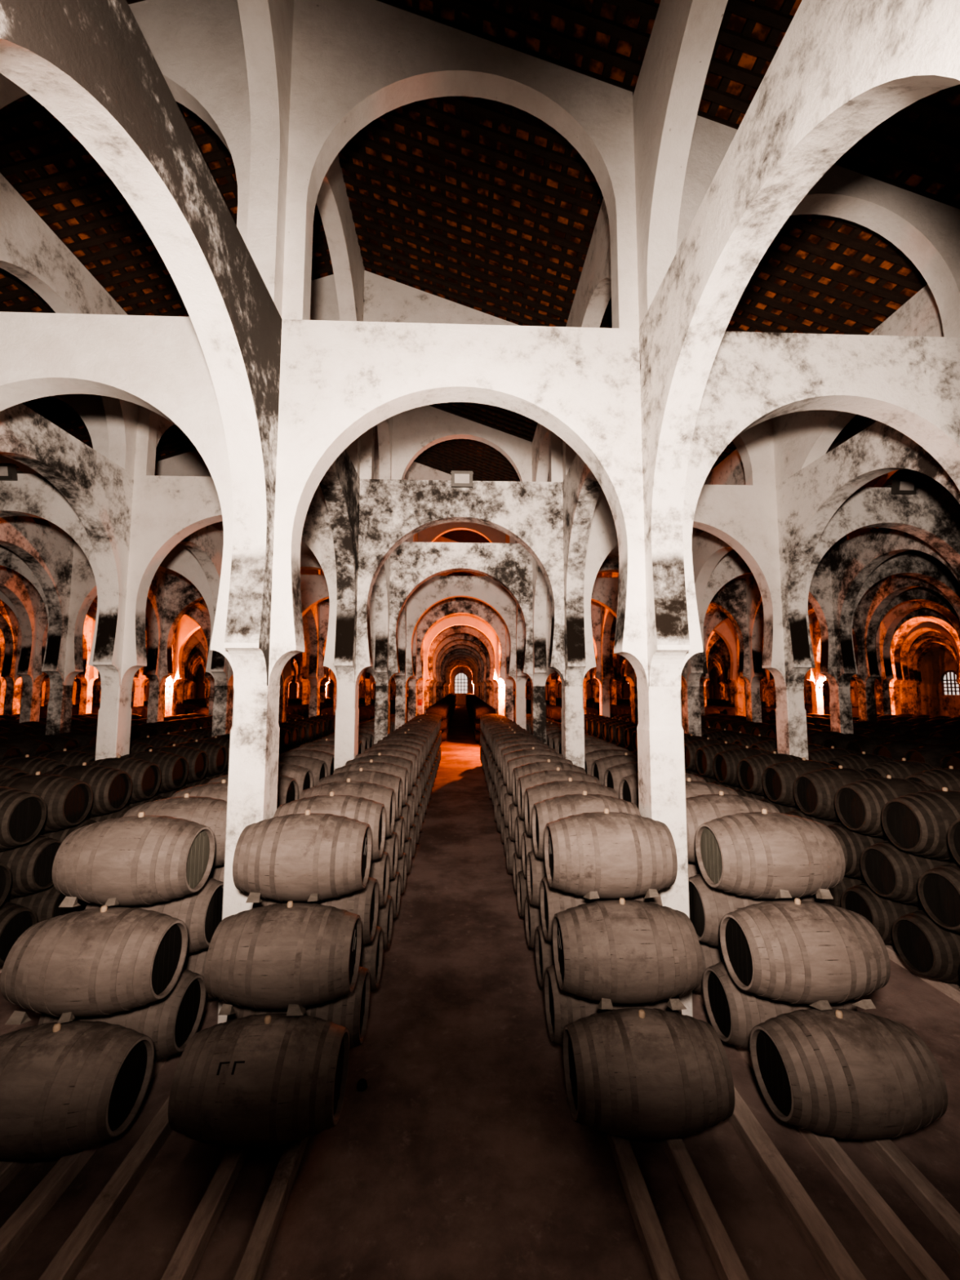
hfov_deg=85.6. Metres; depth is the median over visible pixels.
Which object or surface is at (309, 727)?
barrel
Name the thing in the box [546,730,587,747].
barrel
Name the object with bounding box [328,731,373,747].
barrel
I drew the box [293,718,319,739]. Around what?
barrel
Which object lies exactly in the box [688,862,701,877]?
barrel
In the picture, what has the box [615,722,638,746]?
barrel
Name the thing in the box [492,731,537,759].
barrel
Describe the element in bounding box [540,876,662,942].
barrel
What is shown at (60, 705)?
pillar
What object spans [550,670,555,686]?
arch
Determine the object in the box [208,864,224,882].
barrel
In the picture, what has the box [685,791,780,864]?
barrel
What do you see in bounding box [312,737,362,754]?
barrel
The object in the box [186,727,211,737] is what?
barrel
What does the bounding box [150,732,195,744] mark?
barrel
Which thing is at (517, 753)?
barrel
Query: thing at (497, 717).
barrel
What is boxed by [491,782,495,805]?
barrel
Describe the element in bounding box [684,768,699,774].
barrel
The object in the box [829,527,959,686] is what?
arch
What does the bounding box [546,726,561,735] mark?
barrel
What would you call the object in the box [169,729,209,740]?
barrel
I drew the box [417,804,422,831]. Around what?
barrel
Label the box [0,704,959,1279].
floor
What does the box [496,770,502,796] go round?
barrel
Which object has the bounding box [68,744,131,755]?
barrel
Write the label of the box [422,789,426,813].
barrel
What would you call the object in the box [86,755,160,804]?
barrel
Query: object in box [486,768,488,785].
barrel
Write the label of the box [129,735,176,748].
barrel
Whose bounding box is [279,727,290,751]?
barrel
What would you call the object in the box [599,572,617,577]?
arch
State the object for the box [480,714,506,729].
barrel
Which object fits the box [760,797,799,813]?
barrel
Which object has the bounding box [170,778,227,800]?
barrel
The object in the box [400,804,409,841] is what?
barrel
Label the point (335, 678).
arch
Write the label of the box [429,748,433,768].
barrel
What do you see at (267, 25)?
arch
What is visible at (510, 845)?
barrel
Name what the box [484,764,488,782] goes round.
barrel
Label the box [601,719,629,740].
barrel
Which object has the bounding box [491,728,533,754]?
barrel
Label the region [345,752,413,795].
barrel
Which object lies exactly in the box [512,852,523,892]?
barrel
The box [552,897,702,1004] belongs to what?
barrel
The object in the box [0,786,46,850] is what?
barrel
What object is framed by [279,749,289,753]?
barrel
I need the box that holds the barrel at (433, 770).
[431,768,434,786]
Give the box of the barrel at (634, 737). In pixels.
[631,730,637,751]
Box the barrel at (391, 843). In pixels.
[383,831,398,879]
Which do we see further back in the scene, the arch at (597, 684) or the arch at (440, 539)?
the arch at (597, 684)
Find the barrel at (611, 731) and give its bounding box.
[608,720,636,742]
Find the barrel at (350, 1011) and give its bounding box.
[226,966,369,1048]
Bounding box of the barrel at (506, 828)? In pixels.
[504,825,510,856]
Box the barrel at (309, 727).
[284,719,313,742]
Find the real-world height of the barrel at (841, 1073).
0.931 m
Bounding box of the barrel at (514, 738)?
[494,736,542,764]
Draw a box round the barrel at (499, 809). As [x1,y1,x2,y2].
[497,804,502,831]
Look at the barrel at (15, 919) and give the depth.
6.91 m
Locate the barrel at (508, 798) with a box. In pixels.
[503,792,514,826]
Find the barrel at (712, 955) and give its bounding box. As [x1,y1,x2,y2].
[693,941,724,993]
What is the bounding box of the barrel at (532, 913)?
[524,895,542,949]
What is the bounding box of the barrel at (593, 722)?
[589,715,616,736]
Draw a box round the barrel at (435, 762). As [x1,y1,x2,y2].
[434,760,436,777]
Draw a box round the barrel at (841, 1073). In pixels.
[749,1008,947,1139]
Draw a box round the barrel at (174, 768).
[120,748,188,793]
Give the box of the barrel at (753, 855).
[695,808,845,899]
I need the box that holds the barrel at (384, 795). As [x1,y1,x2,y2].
[298,777,395,837]
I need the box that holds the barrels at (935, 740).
[0,693,959,768]
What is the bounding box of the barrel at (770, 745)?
[750,739,777,751]
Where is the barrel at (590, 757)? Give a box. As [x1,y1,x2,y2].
[584,749,637,775]
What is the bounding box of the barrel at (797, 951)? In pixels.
[720,897,890,1004]
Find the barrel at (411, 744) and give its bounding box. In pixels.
[371,740,423,771]
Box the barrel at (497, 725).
[486,724,520,745]
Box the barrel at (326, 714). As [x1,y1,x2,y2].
[316,713,335,717]
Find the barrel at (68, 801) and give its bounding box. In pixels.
[0,771,93,833]
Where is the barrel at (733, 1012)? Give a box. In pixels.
[702,960,857,1050]
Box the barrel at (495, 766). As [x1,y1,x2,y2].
[494,764,498,789]
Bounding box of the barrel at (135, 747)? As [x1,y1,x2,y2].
[128,741,155,753]
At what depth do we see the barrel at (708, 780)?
12.85 m
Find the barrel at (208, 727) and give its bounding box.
[201,726,212,729]
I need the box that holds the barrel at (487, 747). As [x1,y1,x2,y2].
[486,745,489,763]
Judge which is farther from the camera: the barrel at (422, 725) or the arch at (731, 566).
the barrel at (422, 725)
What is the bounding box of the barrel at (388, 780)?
[317,767,402,819]
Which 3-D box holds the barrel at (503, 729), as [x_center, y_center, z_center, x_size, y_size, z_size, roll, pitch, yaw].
[0.992,3.349,17.245,1.291,0.931,0.881,0,-5,-2]
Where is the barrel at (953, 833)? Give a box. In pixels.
[947,818,959,865]
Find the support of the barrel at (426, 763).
on the barrel at (427, 784)
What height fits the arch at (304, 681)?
4.663 m
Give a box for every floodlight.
[0,462,24,480]
[450,471,473,487]
[884,478,919,494]
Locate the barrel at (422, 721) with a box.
[404,719,436,739]
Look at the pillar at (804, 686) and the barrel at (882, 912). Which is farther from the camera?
the pillar at (804, 686)
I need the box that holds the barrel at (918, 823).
[881,786,959,860]
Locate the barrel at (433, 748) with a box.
[431,745,435,764]
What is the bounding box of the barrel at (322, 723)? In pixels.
[300,716,326,737]
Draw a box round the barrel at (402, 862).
[396,853,406,893]
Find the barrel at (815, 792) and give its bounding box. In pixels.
[793,764,883,821]
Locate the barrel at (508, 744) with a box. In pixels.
[497,740,548,770]
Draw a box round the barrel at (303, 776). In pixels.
[278,762,313,799]
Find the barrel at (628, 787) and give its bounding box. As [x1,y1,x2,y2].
[619,772,706,809]
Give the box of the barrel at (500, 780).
[497,777,504,804]
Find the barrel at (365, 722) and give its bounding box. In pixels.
[359,722,391,733]
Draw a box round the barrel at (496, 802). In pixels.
[494,795,498,822]
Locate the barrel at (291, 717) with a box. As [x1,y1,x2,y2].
[286,715,298,720]
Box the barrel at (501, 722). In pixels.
[485,720,519,741]
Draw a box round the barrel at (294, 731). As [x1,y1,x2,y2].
[278,723,298,747]
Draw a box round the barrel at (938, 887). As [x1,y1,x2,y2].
[917,861,959,933]
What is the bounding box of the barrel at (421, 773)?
[418,770,423,797]
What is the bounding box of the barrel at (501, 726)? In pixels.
[488,725,525,747]
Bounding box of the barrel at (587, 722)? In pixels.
[584,715,608,733]
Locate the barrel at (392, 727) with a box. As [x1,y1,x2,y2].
[362,720,394,733]
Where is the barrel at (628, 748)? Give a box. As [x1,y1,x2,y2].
[623,746,634,751]
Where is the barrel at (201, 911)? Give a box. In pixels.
[84,877,223,955]
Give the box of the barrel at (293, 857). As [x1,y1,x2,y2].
[232,809,371,902]
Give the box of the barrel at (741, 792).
[734,787,767,799]
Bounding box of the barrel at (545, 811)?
[532,790,640,859]
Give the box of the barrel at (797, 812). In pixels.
[785,808,841,826]
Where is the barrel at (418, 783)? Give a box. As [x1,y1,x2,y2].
[415,777,421,805]
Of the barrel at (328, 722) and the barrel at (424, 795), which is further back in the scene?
the barrel at (328, 722)
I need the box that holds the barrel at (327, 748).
[289,744,334,754]
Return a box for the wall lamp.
[166,681,170,688]
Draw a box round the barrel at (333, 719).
[313,714,335,733]
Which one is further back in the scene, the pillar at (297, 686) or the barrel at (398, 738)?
the pillar at (297, 686)
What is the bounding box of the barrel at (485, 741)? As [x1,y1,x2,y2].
[484,740,486,756]
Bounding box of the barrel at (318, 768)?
[278,755,327,786]
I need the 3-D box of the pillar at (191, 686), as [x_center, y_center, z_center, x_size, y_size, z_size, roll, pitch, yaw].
[-45.487,4.229,81.728,0.422,13.744,0.472,0,-5,-2]
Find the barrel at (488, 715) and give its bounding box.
[480,715,507,731]
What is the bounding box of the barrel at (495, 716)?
[480,715,509,733]
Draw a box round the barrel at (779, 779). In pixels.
[762,757,839,808]
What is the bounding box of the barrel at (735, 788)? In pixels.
[711,780,742,790]
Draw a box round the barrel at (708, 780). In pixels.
[694,773,717,782]
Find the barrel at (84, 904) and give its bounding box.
[80,901,88,909]
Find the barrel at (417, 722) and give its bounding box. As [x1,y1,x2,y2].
[401,720,435,742]
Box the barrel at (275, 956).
[204,900,361,1009]
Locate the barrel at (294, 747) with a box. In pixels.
[287,746,298,750]
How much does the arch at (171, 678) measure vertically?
4.663 m
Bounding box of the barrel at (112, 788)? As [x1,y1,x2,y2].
[40,762,132,817]
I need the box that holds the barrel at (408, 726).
[395,725,432,748]
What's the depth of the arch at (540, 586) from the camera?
16.43 m
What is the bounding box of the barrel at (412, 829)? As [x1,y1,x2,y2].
[408,824,415,857]
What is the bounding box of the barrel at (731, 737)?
[715,731,758,743]
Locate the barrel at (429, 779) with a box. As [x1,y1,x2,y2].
[427,777,431,798]
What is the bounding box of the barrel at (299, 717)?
[286,713,304,719]
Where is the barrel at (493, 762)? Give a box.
[491,760,496,783]
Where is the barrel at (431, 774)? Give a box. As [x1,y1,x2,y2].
[429,772,432,792]
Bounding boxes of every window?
[453,672,468,693]
[941,670,959,694]
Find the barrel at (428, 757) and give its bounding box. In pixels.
[426,755,430,777]
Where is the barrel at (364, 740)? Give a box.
[321,734,368,752]
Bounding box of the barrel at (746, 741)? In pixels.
[733,733,777,746]
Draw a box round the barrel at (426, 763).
[424,760,428,783]
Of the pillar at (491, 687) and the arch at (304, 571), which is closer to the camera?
the arch at (304, 571)
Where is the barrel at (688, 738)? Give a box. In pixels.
[684,733,711,743]
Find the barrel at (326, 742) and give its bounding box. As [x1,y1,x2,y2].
[299,738,334,746]
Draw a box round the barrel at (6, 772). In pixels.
[0,764,29,780]
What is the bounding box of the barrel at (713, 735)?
[702,728,739,739]
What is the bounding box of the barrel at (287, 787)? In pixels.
[207,773,297,808]
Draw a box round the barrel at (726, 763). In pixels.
[713,746,773,787]
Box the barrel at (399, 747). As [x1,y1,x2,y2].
[364,744,420,777]
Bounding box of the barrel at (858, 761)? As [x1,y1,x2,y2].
[826,751,897,769]
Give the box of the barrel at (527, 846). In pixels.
[521,831,533,878]
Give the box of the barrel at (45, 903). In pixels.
[4,884,83,922]
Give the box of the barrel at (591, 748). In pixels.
[584,744,628,753]
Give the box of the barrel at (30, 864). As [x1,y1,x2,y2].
[0,834,62,898]
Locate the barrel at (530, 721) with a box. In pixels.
[526,719,553,727]
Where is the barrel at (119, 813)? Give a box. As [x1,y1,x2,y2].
[85,804,132,822]
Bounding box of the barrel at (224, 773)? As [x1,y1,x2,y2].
[203,771,228,779]
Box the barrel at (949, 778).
[905,765,959,791]
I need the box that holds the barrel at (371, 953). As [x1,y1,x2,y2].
[359,925,382,991]
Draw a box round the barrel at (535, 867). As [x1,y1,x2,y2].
[526,850,546,907]
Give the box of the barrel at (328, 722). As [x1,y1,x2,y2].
[305,715,331,734]
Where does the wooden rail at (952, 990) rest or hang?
on the floor
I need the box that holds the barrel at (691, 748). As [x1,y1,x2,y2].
[684,737,730,772]
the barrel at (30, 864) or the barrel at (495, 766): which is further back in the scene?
the barrel at (495, 766)
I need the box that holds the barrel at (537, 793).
[524,777,617,836]
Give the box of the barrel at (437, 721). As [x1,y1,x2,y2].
[408,717,439,734]
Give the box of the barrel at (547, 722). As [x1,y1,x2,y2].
[529,720,561,733]
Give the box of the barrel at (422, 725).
[398,724,434,745]
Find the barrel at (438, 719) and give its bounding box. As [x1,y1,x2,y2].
[411,715,439,733]
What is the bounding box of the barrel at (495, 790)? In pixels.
[493,789,497,812]
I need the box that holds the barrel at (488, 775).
[487,772,489,792]
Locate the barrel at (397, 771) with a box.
[333,759,408,805]
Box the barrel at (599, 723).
[595,717,621,737]
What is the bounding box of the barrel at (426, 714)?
[413,714,440,729]
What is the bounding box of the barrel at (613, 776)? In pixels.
[604,761,638,798]
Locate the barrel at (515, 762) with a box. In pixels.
[506,755,573,795]
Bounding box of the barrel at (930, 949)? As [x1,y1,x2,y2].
[892,908,959,984]
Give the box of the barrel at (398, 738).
[377,736,425,764]
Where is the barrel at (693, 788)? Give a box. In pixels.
[685,777,738,798]
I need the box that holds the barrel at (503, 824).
[501,814,505,843]
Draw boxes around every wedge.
[4,1010,31,1025]
[57,1012,75,1022]
[58,896,80,906]
[104,897,119,906]
[217,1003,235,1015]
[245,892,262,902]
[286,1004,306,1016]
[306,893,319,902]
[582,891,599,899]
[596,998,613,1009]
[644,888,659,898]
[666,998,686,1010]
[774,888,791,898]
[808,1000,832,1010]
[815,888,833,898]
[852,999,875,1008]
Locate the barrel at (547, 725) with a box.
[546,722,561,726]
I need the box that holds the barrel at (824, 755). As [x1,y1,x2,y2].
[808,746,859,763]
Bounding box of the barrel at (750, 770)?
[737,751,806,796]
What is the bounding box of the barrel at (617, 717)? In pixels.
[613,712,631,719]
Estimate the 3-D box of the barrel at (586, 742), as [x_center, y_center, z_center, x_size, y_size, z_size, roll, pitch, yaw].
[2.869,3.035,13.388,1.291,0.881,0.881,0,-5,-2]
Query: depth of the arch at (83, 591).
16.39 m
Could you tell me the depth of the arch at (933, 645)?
49.07 m
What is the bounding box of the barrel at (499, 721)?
[484,719,516,739]
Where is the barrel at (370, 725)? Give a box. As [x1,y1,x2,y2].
[358,724,374,726]
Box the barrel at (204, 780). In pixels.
[183,777,210,786]
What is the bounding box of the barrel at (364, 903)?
[252,876,378,945]
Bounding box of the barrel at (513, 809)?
[508,803,519,840]
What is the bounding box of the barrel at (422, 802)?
[420,795,425,822]
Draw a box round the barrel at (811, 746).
[772,743,829,753]
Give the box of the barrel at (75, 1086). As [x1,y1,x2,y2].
[0,1020,154,1160]
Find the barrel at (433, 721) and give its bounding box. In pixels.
[407,719,437,737]
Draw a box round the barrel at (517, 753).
[502,746,564,785]
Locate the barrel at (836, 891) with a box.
[813,875,866,907]
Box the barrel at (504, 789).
[500,784,507,815]
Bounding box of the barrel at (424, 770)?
[422,764,426,790]
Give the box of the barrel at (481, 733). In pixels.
[480,732,482,746]
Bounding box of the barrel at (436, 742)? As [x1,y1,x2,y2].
[434,740,437,756]
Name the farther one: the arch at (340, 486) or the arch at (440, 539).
the arch at (440, 539)
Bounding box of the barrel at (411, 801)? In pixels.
[406,793,414,827]
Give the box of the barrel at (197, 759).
[144,743,208,783]
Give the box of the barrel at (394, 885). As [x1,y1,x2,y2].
[387,871,400,918]
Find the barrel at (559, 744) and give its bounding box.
[557,736,606,754]
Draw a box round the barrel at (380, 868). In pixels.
[368,851,389,907]
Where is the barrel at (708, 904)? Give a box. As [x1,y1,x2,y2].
[688,873,815,947]
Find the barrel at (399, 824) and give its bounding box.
[393,816,404,858]
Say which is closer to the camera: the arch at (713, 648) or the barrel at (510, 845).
the barrel at (510, 845)
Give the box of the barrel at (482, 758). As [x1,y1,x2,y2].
[481,754,485,769]
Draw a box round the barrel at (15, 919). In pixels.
[0,901,37,967]
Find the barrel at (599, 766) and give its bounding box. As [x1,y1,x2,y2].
[591,752,637,785]
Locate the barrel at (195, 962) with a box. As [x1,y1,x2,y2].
[182,947,214,1000]
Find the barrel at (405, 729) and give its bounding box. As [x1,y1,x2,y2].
[391,728,431,751]
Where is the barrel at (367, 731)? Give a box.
[358,728,373,744]
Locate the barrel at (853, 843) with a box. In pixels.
[826,822,889,879]
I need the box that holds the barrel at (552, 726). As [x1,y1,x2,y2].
[546,725,561,730]
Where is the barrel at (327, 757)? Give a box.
[278,749,333,776]
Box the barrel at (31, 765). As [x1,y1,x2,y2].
[0,754,69,774]
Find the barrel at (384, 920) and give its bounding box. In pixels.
[376,895,392,950]
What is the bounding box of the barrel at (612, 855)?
[544,808,677,898]
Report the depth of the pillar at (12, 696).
25.82 m
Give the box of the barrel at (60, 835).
[38,817,96,842]
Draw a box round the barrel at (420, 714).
[415,714,441,727]
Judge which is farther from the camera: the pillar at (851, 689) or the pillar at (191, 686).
the pillar at (191, 686)
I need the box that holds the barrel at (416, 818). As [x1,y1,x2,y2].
[413,813,419,844]
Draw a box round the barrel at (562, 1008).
[544,964,681,1045]
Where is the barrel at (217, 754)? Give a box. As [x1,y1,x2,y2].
[175,739,227,777]
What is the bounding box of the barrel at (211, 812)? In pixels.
[122,792,226,867]
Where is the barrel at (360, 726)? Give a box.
[358,725,373,730]
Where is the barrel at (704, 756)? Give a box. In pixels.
[694,741,750,778]
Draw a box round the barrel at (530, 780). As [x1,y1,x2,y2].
[517,767,599,819]
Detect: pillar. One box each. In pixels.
[0,684,5,715]
[3,684,21,715]
[19,684,41,723]
[20,684,22,702]
[44,684,49,706]
[45,684,73,735]
[75,684,80,704]
[78,684,93,715]
[92,685,99,703]
[94,685,132,760]
[98,685,101,702]
[131,685,134,702]
[133,685,144,706]
[143,685,146,701]
[146,685,164,723]
[164,685,177,716]
[176,685,182,703]
[182,685,186,700]
[186,685,189,698]
[189,685,191,698]
[191,685,192,698]
[205,685,208,702]
[206,685,209,706]
[208,685,214,715]
[211,685,233,737]
[217,685,279,1023]
[278,685,286,723]
[286,685,288,706]
[296,685,299,697]
[298,685,302,699]
[302,685,309,704]
[308,685,319,717]
[320,685,325,702]
[325,685,328,697]
[333,685,336,715]
[333,685,359,770]
[362,685,365,697]
[364,685,371,705]
[371,685,373,700]
[373,685,390,744]
[391,685,395,700]
[395,685,406,729]
[407,685,417,721]
[417,685,423,715]
[423,685,429,714]
[429,685,432,706]
[432,685,435,704]
[435,685,438,702]
[438,685,440,701]
[440,685,442,699]
[478,685,479,698]
[480,685,481,699]
[481,685,484,700]
[483,685,486,702]
[485,685,488,704]
[488,685,493,706]
[493,685,497,714]
[497,685,505,715]
[504,685,513,721]
[515,686,526,730]
[526,686,530,700]
[530,686,546,743]
[547,686,550,700]
[549,686,555,705]
[555,686,558,697]
[560,686,585,769]
[582,686,586,714]
[591,686,594,697]
[594,686,599,702]
[599,686,609,717]
[609,686,617,705]
[616,686,619,699]
[619,686,622,698]
[631,686,638,723]
[636,686,693,1017]
[681,686,702,736]
[699,686,705,715]
[703,686,706,706]
[720,686,721,699]
[720,686,723,699]
[723,686,725,699]
[724,686,728,700]
[728,681,734,704]
[734,686,746,716]
[745,686,761,722]
[762,686,764,701]
[764,686,774,706]
[773,686,776,702]
[774,686,808,759]
[804,686,805,703]
[804,686,812,704]
[811,686,823,715]
[822,686,827,705]
[828,686,853,733]
[849,686,855,706]
[857,686,876,722]
[874,686,876,707]
[875,686,891,715]
[888,686,901,715]
[899,686,908,714]
[906,686,914,714]
[911,686,918,715]
[916,686,922,715]
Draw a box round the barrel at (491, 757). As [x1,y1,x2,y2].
[488,755,493,777]
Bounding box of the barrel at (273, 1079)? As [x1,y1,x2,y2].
[168,1013,349,1148]
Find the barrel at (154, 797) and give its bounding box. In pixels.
[125,794,166,807]
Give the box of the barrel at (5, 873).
[0,862,11,906]
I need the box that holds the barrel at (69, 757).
[33,748,95,765]
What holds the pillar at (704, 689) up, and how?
on the floor
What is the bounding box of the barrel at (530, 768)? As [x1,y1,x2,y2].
[512,759,586,805]
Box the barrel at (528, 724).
[526,720,558,732]
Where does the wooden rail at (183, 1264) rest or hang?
on the floor
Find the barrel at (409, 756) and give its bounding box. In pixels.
[355,749,417,785]
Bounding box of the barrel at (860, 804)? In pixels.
[834,774,938,838]
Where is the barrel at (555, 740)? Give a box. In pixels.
[551,734,597,752]
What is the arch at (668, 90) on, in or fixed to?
on the arch at (840, 69)
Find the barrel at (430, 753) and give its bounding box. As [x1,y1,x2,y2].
[427,752,431,772]
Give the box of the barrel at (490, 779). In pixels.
[488,777,492,799]
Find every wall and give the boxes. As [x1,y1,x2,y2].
[40,666,204,706]
[288,666,629,704]
[708,648,959,717]
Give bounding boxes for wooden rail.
[0,997,216,1271]
[0,1160,30,1192]
[38,1095,173,1279]
[160,1146,250,1279]
[232,1136,309,1279]
[605,1133,680,1279]
[659,1137,750,1279]
[692,990,949,1279]
[727,1086,866,1279]
[860,1137,959,1254]
[884,944,959,1003]
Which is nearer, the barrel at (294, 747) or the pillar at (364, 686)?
the barrel at (294, 747)
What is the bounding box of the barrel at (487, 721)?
[483,719,514,737]
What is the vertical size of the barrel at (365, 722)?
0.881 m
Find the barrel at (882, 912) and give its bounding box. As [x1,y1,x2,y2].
[840,882,924,946]
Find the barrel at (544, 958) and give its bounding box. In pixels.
[534,924,554,988]
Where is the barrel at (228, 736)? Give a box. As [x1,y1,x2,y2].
[210,733,230,738]
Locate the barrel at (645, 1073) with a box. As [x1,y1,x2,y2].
[563,1008,734,1139]
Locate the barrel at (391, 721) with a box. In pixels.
[367,719,395,730]
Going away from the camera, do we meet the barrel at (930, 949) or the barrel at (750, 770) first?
the barrel at (930, 949)
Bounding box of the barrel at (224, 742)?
[192,735,230,770]
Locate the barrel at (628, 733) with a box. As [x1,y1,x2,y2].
[623,725,637,748]
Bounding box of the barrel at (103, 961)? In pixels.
[0,905,187,1017]
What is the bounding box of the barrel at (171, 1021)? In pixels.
[37,968,206,1062]
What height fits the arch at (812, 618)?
4.663 m
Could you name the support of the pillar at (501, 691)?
on the floor
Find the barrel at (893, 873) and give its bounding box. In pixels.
[860,840,955,905]
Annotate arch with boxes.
[0,0,250,245]
[0,0,282,685]
[0,173,138,475]
[0,311,233,671]
[0,403,133,685]
[0,455,70,536]
[0,473,100,672]
[0,515,74,684]
[0,544,48,675]
[0,566,40,684]
[0,590,22,675]
[0,600,19,684]
[0,624,5,676]
[0,628,4,684]
[1,653,79,684]
[14,606,96,684]
[17,515,35,523]
[21,614,93,685]
[33,595,148,684]
[40,595,97,684]
[42,675,80,684]
[43,675,49,684]
[49,394,109,458]
[63,540,213,684]
[72,569,165,685]
[88,618,97,685]
[92,667,142,685]
[93,678,97,685]
[96,671,149,685]
[120,475,337,685]
[131,524,228,685]
[133,274,339,475]
[141,629,207,685]
[154,449,218,529]
[155,414,223,533]
[157,568,166,573]
[159,573,204,685]
[164,600,214,685]
[165,568,177,573]
[165,627,176,685]
[165,650,205,682]
[173,613,200,685]
[180,635,199,685]
[184,604,209,680]
[184,646,199,685]
[187,653,199,685]
[190,658,200,685]
[191,662,199,685]
[192,665,200,685]
[195,642,206,682]
[198,656,204,682]
[199,627,209,685]
[227,540,375,685]
[232,667,284,685]
[237,0,293,317]
[268,319,648,686]
[279,449,359,685]
[281,0,639,328]
[283,574,395,685]
[286,602,319,685]
[286,635,304,685]
[288,653,333,685]
[293,661,297,683]
[293,666,296,684]
[294,654,299,684]
[297,653,302,685]
[298,652,302,683]
[300,539,311,574]
[302,614,310,683]
[302,638,307,685]
[307,671,365,685]
[311,568,320,574]
[315,154,364,478]
[317,598,408,685]
[320,648,325,685]
[324,644,375,685]
[327,667,363,685]
[329,669,334,683]
[333,673,337,685]
[355,479,564,686]
[360,270,563,482]
[364,669,370,685]
[370,674,374,685]
[373,424,378,479]
[373,555,390,685]
[377,416,392,479]
[388,542,533,686]
[391,404,532,481]
[391,677,395,685]
[395,601,406,685]
[403,469,408,542]
[405,575,515,686]
[407,461,515,542]
[408,625,417,685]
[413,533,417,542]
[416,596,505,685]
[417,521,505,542]
[417,640,423,685]
[423,613,498,685]
[423,648,429,685]
[428,625,493,685]
[432,633,489,685]
[433,535,458,542]
[435,639,486,684]
[437,570,486,576]
[438,644,484,684]
[440,648,481,685]
[441,651,479,685]
[443,654,479,685]
[444,657,477,684]
[445,658,476,685]
[446,660,475,685]
[447,662,475,685]
[448,663,474,685]
[448,664,473,684]
[450,666,472,684]
[493,649,497,685]
[498,641,505,685]
[505,533,509,542]
[505,625,513,685]
[513,600,601,686]
[515,602,526,686]
[525,577,634,686]
[526,677,530,686]
[531,422,549,481]
[532,556,547,686]
[545,544,687,686]
[545,644,595,686]
[546,675,551,686]
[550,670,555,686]
[555,671,611,686]
[558,668,592,686]
[562,198,611,479]
[562,453,637,686]
[582,484,786,686]
[582,674,586,686]
[585,670,590,684]
[594,648,599,686]
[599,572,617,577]
[600,604,613,686]
[608,616,616,683]
[611,640,617,686]
[616,653,620,683]
[616,655,621,686]
[619,655,624,684]
[621,662,624,684]
[632,0,728,327]
[634,671,636,686]
[638,0,959,686]
[675,115,959,337]
[681,331,959,671]
[686,531,775,686]
[692,448,745,538]
[699,549,837,686]
[699,603,745,686]
[703,608,728,682]
[703,631,734,686]
[706,632,767,686]
[706,644,718,683]
[707,653,745,684]
[707,658,715,684]
[710,578,750,686]
[712,617,737,686]
[712,660,722,686]
[712,663,720,686]
[712,666,719,686]
[713,637,731,686]
[713,648,727,686]
[713,655,724,686]
[732,417,775,485]
[733,574,745,578]
[735,631,744,686]
[745,573,753,578]
[746,575,829,686]
[760,602,864,686]
[760,672,808,686]
[767,670,811,686]
[772,284,943,485]
[775,421,959,686]
[805,487,959,673]
[806,623,815,686]
[808,601,857,686]
[808,611,881,686]
[812,619,875,686]
[822,660,893,686]
[822,677,857,686]
[825,418,877,545]
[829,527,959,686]
[846,530,854,540]
[850,676,856,686]
[851,550,959,675]
[854,470,897,537]
[859,574,959,686]
[867,478,892,532]
[875,586,959,677]
[877,600,959,686]
[889,607,959,679]
[890,617,959,686]
[899,621,959,680]
[900,627,959,686]
[906,631,959,682]
[906,635,957,686]
[911,641,959,686]
[912,638,959,683]
[916,644,959,685]
[916,646,959,687]
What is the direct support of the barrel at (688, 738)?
on the barrels at (935, 740)
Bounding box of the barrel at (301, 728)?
[279,720,306,745]
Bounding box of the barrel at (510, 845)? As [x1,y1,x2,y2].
[506,836,516,874]
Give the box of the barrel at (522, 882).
[516,870,528,917]
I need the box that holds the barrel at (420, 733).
[386,728,429,755]
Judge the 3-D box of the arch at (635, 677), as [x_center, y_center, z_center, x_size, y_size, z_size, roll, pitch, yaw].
[6.796,-0.576,19.697,0.390,4.663,4.760,0,-5,-2]
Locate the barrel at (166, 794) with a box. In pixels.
[155,785,189,798]
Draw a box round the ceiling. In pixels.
[0,0,959,576]
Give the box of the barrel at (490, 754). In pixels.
[488,751,493,772]
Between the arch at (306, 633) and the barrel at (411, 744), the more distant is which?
the arch at (306, 633)
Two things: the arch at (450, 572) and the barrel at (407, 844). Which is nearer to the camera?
the barrel at (407, 844)
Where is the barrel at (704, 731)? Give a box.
[701,726,723,735]
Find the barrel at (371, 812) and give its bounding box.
[273,791,386,861]
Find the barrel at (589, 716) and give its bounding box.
[584,713,600,731]
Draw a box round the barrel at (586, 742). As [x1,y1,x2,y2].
[584,740,616,746]
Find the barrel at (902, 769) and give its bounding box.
[862,757,941,778]
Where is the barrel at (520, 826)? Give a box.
[515,816,526,857]
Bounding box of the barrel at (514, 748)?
[500,744,556,777]
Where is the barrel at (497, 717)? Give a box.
[482,715,511,733]
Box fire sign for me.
[417,699,422,705]
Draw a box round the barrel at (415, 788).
[411,784,417,815]
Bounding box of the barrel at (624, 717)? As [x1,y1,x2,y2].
[618,715,631,720]
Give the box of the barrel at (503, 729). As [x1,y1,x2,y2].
[489,726,529,751]
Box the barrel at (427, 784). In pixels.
[425,782,429,805]
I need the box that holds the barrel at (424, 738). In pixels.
[382,731,427,759]
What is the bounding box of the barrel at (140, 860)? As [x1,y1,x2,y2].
[52,811,214,906]
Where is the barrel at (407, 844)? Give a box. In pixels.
[403,837,411,874]

